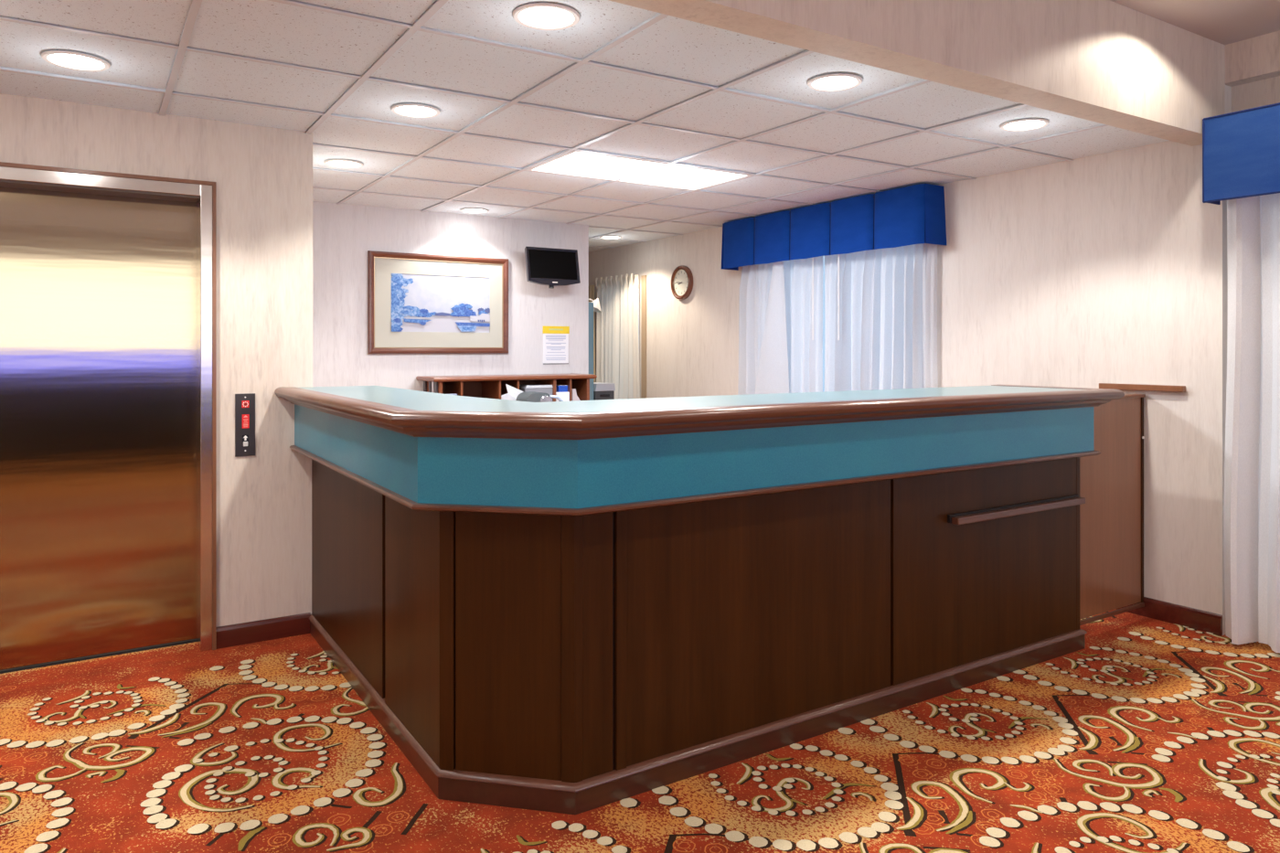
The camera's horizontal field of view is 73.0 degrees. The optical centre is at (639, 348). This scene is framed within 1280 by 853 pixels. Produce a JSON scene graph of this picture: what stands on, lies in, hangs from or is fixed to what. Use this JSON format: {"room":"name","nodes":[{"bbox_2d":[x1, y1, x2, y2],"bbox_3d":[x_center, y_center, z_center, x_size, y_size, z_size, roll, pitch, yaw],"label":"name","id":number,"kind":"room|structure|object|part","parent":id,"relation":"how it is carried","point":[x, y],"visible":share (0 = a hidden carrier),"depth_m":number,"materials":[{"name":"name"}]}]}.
{"room":"hotel lobby","nodes":[
{"label":"hotel lobby","id":0,"kind":"room"},
{"bbox_2d":[0,82,312,627],"bbox_3d":[-3.862,0.091,3.932,4.101,2.527,2.119,0,0,-32],"label":"wall","id":1,"kind":"structure","parent":0,"point":[262,176],"depth_m":3.98,"materials":[{"name":"paint"}]},
{"bbox_2d":[0,161,216,673],"bbox_3d":[-2.477,0.255,3.692,1.215,2.200,0.272,0,0,-32],"label":"elevator door","id":2,"kind":"structure","parent":1,"relation":"in","point":[108,280],"depth_m":3.80,"materials":[{"name":"silver metal"}]},
{"bbox_3d":[-2.496,1.349,3.740,1.035,0.010,0.052,0,0,-32],"label":"door sill","id":3,"kind":"part","parent":2,"relation":"part of","materials":[{"name":"black"}]},
{"bbox_2d":[234,393,255,457],"bbox_3d":[-1.811,0.350,3.973,0.084,0.287,0.013,0,0,-32],"label":"panel","id":4,"kind":"object","parent":1,"relation":"attached to","point":[244,403],"visible":1,"depth_m":3.97,"materials":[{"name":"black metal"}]},
{"bbox_3d":[-1.811,0.424,3.973,0.028,0.056,0.002,0,0,-32],"label":"button plate","id":5,"kind":"part","parent":4,"relation":"part of","materials":[{"name":"white plastic"}]},
{"bbox_2d":[216,612,310,649],"bbox_3d":[-1.741,1.307,4.017,0.407,0.096,0.014,0,0,-32],"label":"baseboard","id":6,"kind":"structure","parent":1,"relation":"attached to","point":[229,635],"depth_m":4.01,"materials":[{"name":"brown wood"}]},
{"bbox_2d":[312,201,588,391],"bbox_3d":[-1.565,0.091,6.577,2.614,2.527,0.120,0,0,-32],"label":"wall","id":7,"kind":"structure","parent":0,"point":[343,234],"depth_m":6.47,"materials":[{"name":"paint"}]},
{"bbox_2d":[367,250,508,353],"bbox_3d":[-1.498,-0.333,6.531,1.090,0.744,0.030,0,0,-32],"label":"framed picture","id":8,"kind":"object","parent":7,"relation":"attached to","point":[418,304],"visible":1,"depth_m":6.52,"materials":[{"name":"brown wood"}]},
{"bbox_2d":[391,273,490,332],"bbox_3d":[-1.496,-0.337,6.538,0.770,0.428,0.011,0,0,-32],"label":"print","id":9,"kind":"object","parent":8,"relation":"attached to","point":[421,303],"depth_m":6.54,"materials":[{"name":"blue paper"}]},
{"bbox_2d":[524,246,580,288],"bbox_3d":[-0.734,-0.630,6.872,0.450,0.317,0.274,0,0,-32],"label":"wall screen","id":10,"kind":"object","parent":7,"relation":"attached to","point":[550,267],"visible":1,"depth_m":6.78,"materials":[{"name":"black plastic"}]},
{"bbox_2d":[543,325,569,364],"bbox_3d":[-0.684,-0.027,7.062,0.241,0.311,0.007,0,0,-32],"label":"notice","id":11,"kind":"object","parent":7,"relation":"attached to","point":[555,338],"visible":1,"depth_m":7.06,"materials":[{"name":"white paper"}]},
{"bbox_2d":[0,0,1168,252],"bbox_3d":[-2.358,-1.125,4.935,7.715,0.193,6.640,0,0,-32],"label":"ceiling","id":12,"kind":"structure","parent":0,"point":[674,47],"depth_m":3.54,"materials":[{"name":"tile"}]},
{"bbox_2d":[41,50,110,71],"bbox_3d":[-2.008,-1.036,3.084,0.208,0.033,0.208,0,0,-32],"label":"recessed light","id":13,"kind":"object","parent":12,"relation":"in","point":[64,58],"visible":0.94,"depth_m":3.09,"materials":[{"name":"white"}]},
{"bbox_2d":[323,159,363,168],"bbox_3d":[-1.641,-1.036,4.799,0.208,0.033,0.208,0,0,-32],"label":"recessed light","id":14,"kind":"object","parent":12,"relation":"in","point":[335,163],"visible":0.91,"depth_m":4.81,"materials":[{"name":"white"}]},
{"bbox_2d":[390,103,440,117],"bbox_3d":[-0.966,-1.036,3.729,0.208,0.033,0.208,0,0,-32],"label":"recessed light","id":15,"kind":"object","parent":12,"relation":"in","point":[407,110],"visible":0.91,"depth_m":3.74,"materials":[{"name":"white"}]},
{"bbox_2d":[459,207,488,213],"bbox_3d":[-1.228,-1.036,6.424,0.208,0.033,0.208,0,0,-32],"label":"recessed light","id":16,"kind":"object","parent":12,"relation":"in","point":[467,209],"visible":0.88,"depth_m":6.45,"materials":[{"name":"white"}]},
{"bbox_2d":[512,2,580,30],"bbox_3d":[-0.289,-1.036,2.672,0.208,0.033,0.208,0,0,-32],"label":"recessed light","id":17,"kind":"object","parent":12,"relation":"in","point":[537,16],"visible":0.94,"depth_m":2.68,"materials":[{"name":"white"}]},
{"bbox_2d":[0,0,1107,248],"bbox_3d":[-2.355,-1.037,4.930,7.715,0.030,6.652,0,0,-32],"label":"grid","id":18,"kind":"object","parent":12,"relation":"attached to","point":[195,6],"visible":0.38,"depth_m":3.76,"materials":[{"name":"white metal"}]},
{"bbox_2d":[599,235,621,239],"bbox_3d":[-0.268,-1.036,7.970,0.208,0.033,0.208,0,0,-32],"label":"recessed light","id":19,"kind":"object","parent":12,"relation":"in","point":[602,237],"visible":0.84,"depth_m":8.01,"materials":[{"name":"white"}]},
{"bbox_2d":[527,150,752,191],"bbox_3d":[0.007,-1.028,5.035,1.192,0.013,0.582,0,0,-32],"label":"ceiling light panel","id":20,"kind":"object","parent":12,"relation":"attached to","point":[573,163],"visible":0.94,"depth_m":5.01,"materials":[{"name":"white plastic"}]},
{"bbox_2d":[807,73,862,91],"bbox_3d":[0.749,-1.036,3.332,0.208,0.033,0.208,0,0,-32],"label":"recessed light","id":21,"kind":"object","parent":12,"relation":"in","point":[834,81],"visible":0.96,"depth_m":3.34,"materials":[{"name":"white"}]},
{"bbox_2d":[999,118,1049,131],"bbox_3d":[1.759,-1.036,3.962,0.208,0.033,0.208,0,0,-32],"label":"recessed light","id":22,"kind":"object","parent":12,"relation":"in","point":[1023,124],"visible":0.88,"depth_m":3.98,"materials":[{"name":"white"}]},
{"bbox_2d":[0,608,1279,852],"bbox_3d":[-0.832,1.354,2.641,7.830,0.002,12.150,0,0,-32],"label":"floor","id":23,"kind":"structure","parent":0,"point":[1153,735],"depth_m":2.78,"materials":[{"name":"carpet"}]},
{"bbox_2d":[588,302,593,400],"bbox_3d":[-0.641,0.480,7.527,0.294,1.751,0.468,0,0,-32],"label":"tall cabinet","id":24,"kind":"object","parent":23,"relation":"on","point":[591,304],"visible":0.1,"depth_m":7.39,"materials":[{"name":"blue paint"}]},
{"bbox_2d":[588,298,601,312],"bbox_3d":[-0.461,-0.379,7.564,0.261,0.125,0.144,0,0,-32],"label":"lamp","id":25,"kind":"object","parent":24,"relation":"on","point":[596,304],"visible":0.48,"depth_m":7.58,"materials":[{"name":"white"}]},
{"bbox_2d":[593,382,615,400],"bbox_3d":[-0.377,0.832,7.753,0.202,1.046,0.270,0,0,-32],"label":"printer","id":26,"kind":"object","parent":23,"relation":"on","point":[602,390],"visible":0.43,"depth_m":7.64,"materials":[{"name":"grey plastic"}]},
{"bbox_3d":[-0.377,0.342,7.753,0.202,0.065,0.270,0,0,-32],"label":"lid","id":27,"kind":"part","parent":26,"relation":"part of","materials":[{"name":"grey plastic"}]},
{"bbox_2d":[274,384,1124,814],"bbox_3d":[0.222,0.768,3.944,3.151,1.174,2.240,0,0,-32],"label":"reception desk","id":28,"kind":"object","parent":23,"relation":"on","point":[574,607],"depth_m":2.87,"materials":[{"name":"brown wood"}]},
{"bbox_3d":[-1.245,0.863,3.640,0.013,0.825,1.179,0,0,-32],"label":"panel","id":29,"kind":"part","parent":28,"relation":"part of","materials":[{"name":"brown wood"}]},
{"bbox_3d":[-0.752,0.863,2.862,0.016,0.825,0.572,0,0,-32],"label":"panel","id":30,"kind":"part","parent":28,"relation":"part of","materials":[{"name":"brown wood"}]},
{"bbox_3d":[-0.581,0.863,2.615,0.042,0.825,0.018,0,0,11],"label":"corner post","id":31,"kind":"part","parent":28,"relation":"part of","materials":[{"name":"brown wood"}]},
{"bbox_3d":[-0.392,0.863,2.579,0.332,0.825,0.013,0,0,11],"label":"panel","id":32,"kind":"part","parent":28,"relation":"part of","materials":[{"name":"brown wood"}]},
{"bbox_3d":[-0.209,0.863,2.540,0.041,0.825,0.017,0,0,11],"label":"corner post","id":33,"kind":"part","parent":28,"relation":"part of","materials":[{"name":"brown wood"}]},
{"bbox_3d":[-0.183,0.863,2.542,0.026,0.825,0.017,0,0,-32],"label":"corner post","id":34,"kind":"part","parent":28,"relation":"part of","materials":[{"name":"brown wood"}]},
{"bbox_3d":[-0.129,0.863,2.579,0.104,0.825,0.014,0,0,-32],"label":"panel","id":35,"kind":"part","parent":28,"relation":"part of","materials":[{"name":"brown wood"}]},
{"bbox_2d":[299,385,1082,412],"bbox_3d":[0.207,0.210,3.966,3.035,0.050,2.187,0,0,-32],"label":"countertop","id":36,"kind":"structure","parent":28,"relation":"on","point":[408,399],"depth_m":3.16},
{"bbox_3d":[0.219,1.279,4.017,2.922,0.020,2.113,0,0,-32],"label":"plinth moulding","id":37,"kind":"part","parent":28,"relation":"part of","materials":[{"name":"brown wood"}]},
{"bbox_3d":[0.222,0.221,3.944,3.151,0.080,2.240,0,0,-32],"label":"edge rail","id":38,"kind":"part","parent":28,"relation":"part of","materials":[{"name":"brown wood"}]},
{"bbox_3d":[0.447,0.863,2.945,1.166,0.825,0.013,0,0,-32],"label":"panel","id":39,"kind":"part","parent":28,"relation":"part of","materials":[{"name":"brown wood"}]},
{"bbox_3d":[1.469,0.863,3.594,1.229,0.825,0.015,0,0,-32],"label":"panel","id":40,"kind":"part","parent":28,"relation":"part of","materials":[{"name":"brown wood"}]},
{"bbox_3d":[1.609,0.679,3.639,0.880,0.028,0.032,0,0,-32],"label":"rail","id":41,"kind":"part","parent":28,"relation":"part of","materials":[{"name":"brown wood"}]},
{"bbox_3d":[1.856,0.863,4.104,0.028,0.825,0.464,0,0,-32],"label":"panel","id":42,"kind":"part","parent":28,"relation":"part of","materials":[{"name":"brown wood"}]},
{"bbox_2d":[1079,394,1145,625],"bbox_3d":[2.263,0.767,4.219,0.667,1.072,0.048,0,0,-32],"label":"gate","id":43,"kind":"object","parent":28,"relation":"attached to","point":[1111,481],"visible":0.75,"depth_m":4.24,"materials":[{"name":"brown wood"}]},
{"bbox_3d":[2.269,1.293,4.203,0.660,0.020,0.014,0,0,-32],"label":"gate moulding","id":44,"kind":"part","parent":43,"relation":"part of","materials":[{"name":"brown wood"}]},
{"bbox_3d":[-0.879,0.980,6.471,1.460,0.750,0.764,0,0,-32],"label":"desk","id":45,"kind":"object","parent":23,"relation":"on","visible":0},
{"bbox_2d":[416,373,597,401],"bbox_3d":[-1.001,0.405,6.615,1.318,0.400,0.390,0,0,-32],"label":"hutch","id":46,"kind":"object","parent":45,"relation":"on","point":[477,386],"visible":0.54,"depth_m":6.58,"materials":[{"name":"brown wood"}]},
{"bbox_2d":[501,384,523,400],"bbox_3d":[-0.948,0.372,6.420,0.189,0.220,0.042,0,0,-32],"label":"loose papers","id":47,"kind":"object","parent":46,"relation":"in","point":[512,393],"visible":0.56,"depth_m":6.42,"materials":[{"name":"white paper"}]},
{"bbox_2d":[519,384,556,399],"bbox_3d":[-0.815,0.432,6.690,0.263,0.304,0.235,0,0,-32],"label":"document tray","id":48,"kind":"object","parent":46,"relation":"in","point":[526,388],"visible":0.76,"depth_m":6.59,"materials":[{"name":"grey"}]},
{"bbox_2d":[555,384,567,392],"bbox_3d":[-0.649,0.435,6.821,0.096,0.298,0.230,0,0,-32],"label":"binder","id":49,"kind":"object","parent":46,"relation":"on","point":[560,388],"visible":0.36,"depth_m":6.72,"materials":[{"name":"blue plastic"}]},
{"bbox_2d":[571,388,580,401],"bbox_3d":[-0.524,0.450,6.848,0.118,0.267,0.180,0,0,-32],"label":"pile","id":50,"kind":"object","parent":46,"relation":"in","point":[574,397],"visible":0.2,"depth_m":6.75,"materials":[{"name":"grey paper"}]},
{"bbox_2d":[515,391,563,402],"bbox_3d":[-0.732,0.463,6.358,0.300,0.283,0.204,0,0,-32],"label":"printer","id":51,"kind":"object","parent":45,"relation":"on","point":[532,396],"visible":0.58,"depth_m":6.27,"materials":[{"name":"grey plastic"}]},
{"bbox_2d":[555,392,569,401],"bbox_3d":[-0.580,0.465,6.492,0.104,0.277,0.020,0,0,-32],"label":"folder","id":52,"kind":"object","parent":45,"relation":"on","point":[564,396],"visible":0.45,"depth_m":6.49,"materials":[{"name":"white paper"}]},
{"bbox_2d":[608,0,1225,146],"bbox_3d":[-0.538,-1.216,2.072,7.715,0.467,0.145,0,0,-32],"label":"beam","id":53,"kind":"structure","parent":0,"point":[1107,62],"depth_m":3.27,"materials":[{"name":"paint"}]},
{"bbox_2d":[588,30,1279,635],"bbox_3d":[2.448,-0.087,4.797,0.250,2.885,12.270,0,0,-32],"label":"wall","id":54,"kind":"structure","parent":0,"point":[1112,267],"depth_m":4.59,"materials":[{"name":"paint"}]},
{"bbox_2d":[588,285,595,382],"bbox_3d":[-0.552,0.148,9.130,0.077,1.626,0.220,0,0,-32],"label":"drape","id":55,"kind":"object","parent":54,"relation":"hanging from","point":[591,287],"visible":0.09,"depth_m":9.06,"materials":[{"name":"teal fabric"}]},
{"bbox_2d":[595,273,639,399],"bbox_3d":[-0.251,0.114,8.718,0.077,1.694,0.841,0,0,-32],"label":"drape","id":56,"kind":"object","parent":54,"relation":"hanging from","point":[617,335],"visible":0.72,"depth_m":8.70,"materials":[{"name":"white fabric"}]},
{"bbox_2d":[640,275,646,398],"bbox_3d":[0.039,0.150,8.343,0.012,1.710,0.080,0,0,-32],"label":"window","id":57,"kind":"structure","parent":54,"relation":"in","point":[643,277],"depth_m":8.34,"materials":[{"name":"beige"}]},
{"bbox_2d":[670,265,693,299],"bbox_3d":[0.372,-0.593,7.791,0.042,0.314,0.314,0,0,-32],"label":"wall clock","id":58,"kind":"object","parent":54,"relation":"attached to","point":[681,283],"visible":1,"depth_m":7.78,"materials":[{"name":"brown wood"}]},
{"bbox_2d":[737,256,823,394],"bbox_3d":[1.042,0.253,6.619,0.150,1.916,0.955,0,0,-32],"label":"sheer curtain","id":59,"kind":"object","parent":54,"relation":"hanging from","point":[781,303],"visible":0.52,"depth_m":6.53,"materials":[{"name":"white fabric"}]},
{"bbox_2d":[721,183,946,270],"bbox_3d":[1.274,-0.827,6.212,0.211,0.376,2.054,0,0,-32],"label":"valance","id":60,"kind":"object","parent":54,"relation":"attached to","point":[915,214],"visible":1,"depth_m":5.88,"materials":[{"name":"fabric"}]},
{"bbox_3d":[0.738,-0.829,7.077,0.188,0.372,0.020,0,0,-32],"label":"return panel","id":61,"kind":"part","parent":60,"relation":"part of","materials":[{"name":"blue fabric"}]},
{"bbox_3d":[0.765,-0.827,6.852,0.040,0.376,0.380,0,0,-32],"label":"pleat panel","id":62,"kind":"part","parent":60,"relation":"part of","materials":[{"name":"blue fabric"}]},
{"bbox_3d":[0.978,-0.827,6.518,0.040,0.376,0.398,0,0,-32],"label":"pleat panel","id":63,"kind":"part","parent":60,"relation":"part of","materials":[{"name":"blue fabric"}]},
{"bbox_3d":[1.196,-0.827,6.174,0.040,0.376,0.401,0,0,-32],"label":"pleat panel","id":64,"kind":"part","parent":60,"relation":"part of","materials":[{"name":"blue fabric"}]},
{"bbox_3d":[1.412,-0.827,5.834,0.040,0.376,0.389,0,0,-32],"label":"pleat panel","id":65,"kind":"part","parent":60,"relation":"part of","materials":[{"name":"blue fabric"}]},
{"bbox_3d":[1.630,-0.827,5.491,0.040,0.376,0.407,0,0,-32],"label":"pleat panel","id":66,"kind":"part","parent":60,"relation":"part of","materials":[{"name":"blue fabric"}]},
{"bbox_3d":[1.829,-0.829,5.360,0.188,0.372,0.020,0,0,-32],"label":"return panel","id":67,"kind":"part","parent":60,"relation":"part of","materials":[{"name":"blue fabric"}]},
{"bbox_2d":[824,243,938,391],"bbox_3d":[1.552,0.253,5.807,0.141,1.916,0.998,0,0,-32],"label":"sheer curtain","id":68,"kind":"object","parent":54,"relation":"hanging from","point":[880,304],"visible":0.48,"depth_m":5.77,"materials":[{"name":"white fabric"}]},
{"bbox_2d":[1098,383,1185,392],"bbox_3d":[2.539,0.197,4.390,0.035,0.030,0.415,0,0,-32],"label":"wall ledge","id":69,"kind":"object","parent":54,"relation":"attached to","point":[1113,386],"visible":0.94,"depth_m":4.36,"materials":[{"name":"brown wood"}]},
{"bbox_2d":[1116,597,1222,636],"bbox_3d":[0.927,1.307,6.944,0.014,0.096,6.775,0,0,-32],"label":"baseboard","id":70,"kind":"structure","parent":54,"relation":"attached to","point":[1200,620],"depth_m":4.23,"materials":[{"name":"brown wood"}]},
{"bbox_2d":[1202,102,1279,204],"bbox_3d":[3.586,-0.856,2.551,0.234,0.386,3.458,0,0,-32],"label":"valance","id":71,"kind":"object","parent":54,"relation":"attached to","point":[1241,149],"visible":1,"depth_m":3.81,"materials":[{"name":"blue fabric"}]},
{"bbox_3d":[2.635,-0.856,3.983,0.129,0.378,0.008,0,0,-32],"label":"return panel","id":72,"kind":"part","parent":71,"relation":"part of","materials":[{"name":"blue fabric"}]},
{"bbox_2d":[1223,192,1279,652],"bbox_3d":[3.558,0.221,2.644,0.172,2.231,3.263,0,0,-32],"label":"curtain","id":73,"kind":"object","parent":54,"relation":"hanging from","point":[1252,455],"visible":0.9,"depth_m":3.93,"materials":[{"name":"white fabric"}]},
{"bbox_2d":[1109,0,1279,44],"bbox_3d":[1.045,-1.470,-0.186,7.965,0.080,5.365,0,0,-32],"label":"ceiling","id":74,"kind":"structure","parent":0,"point":[1224,22],"depth_m":3.71,"materials":[{"name":"beige paint"}]}
]}

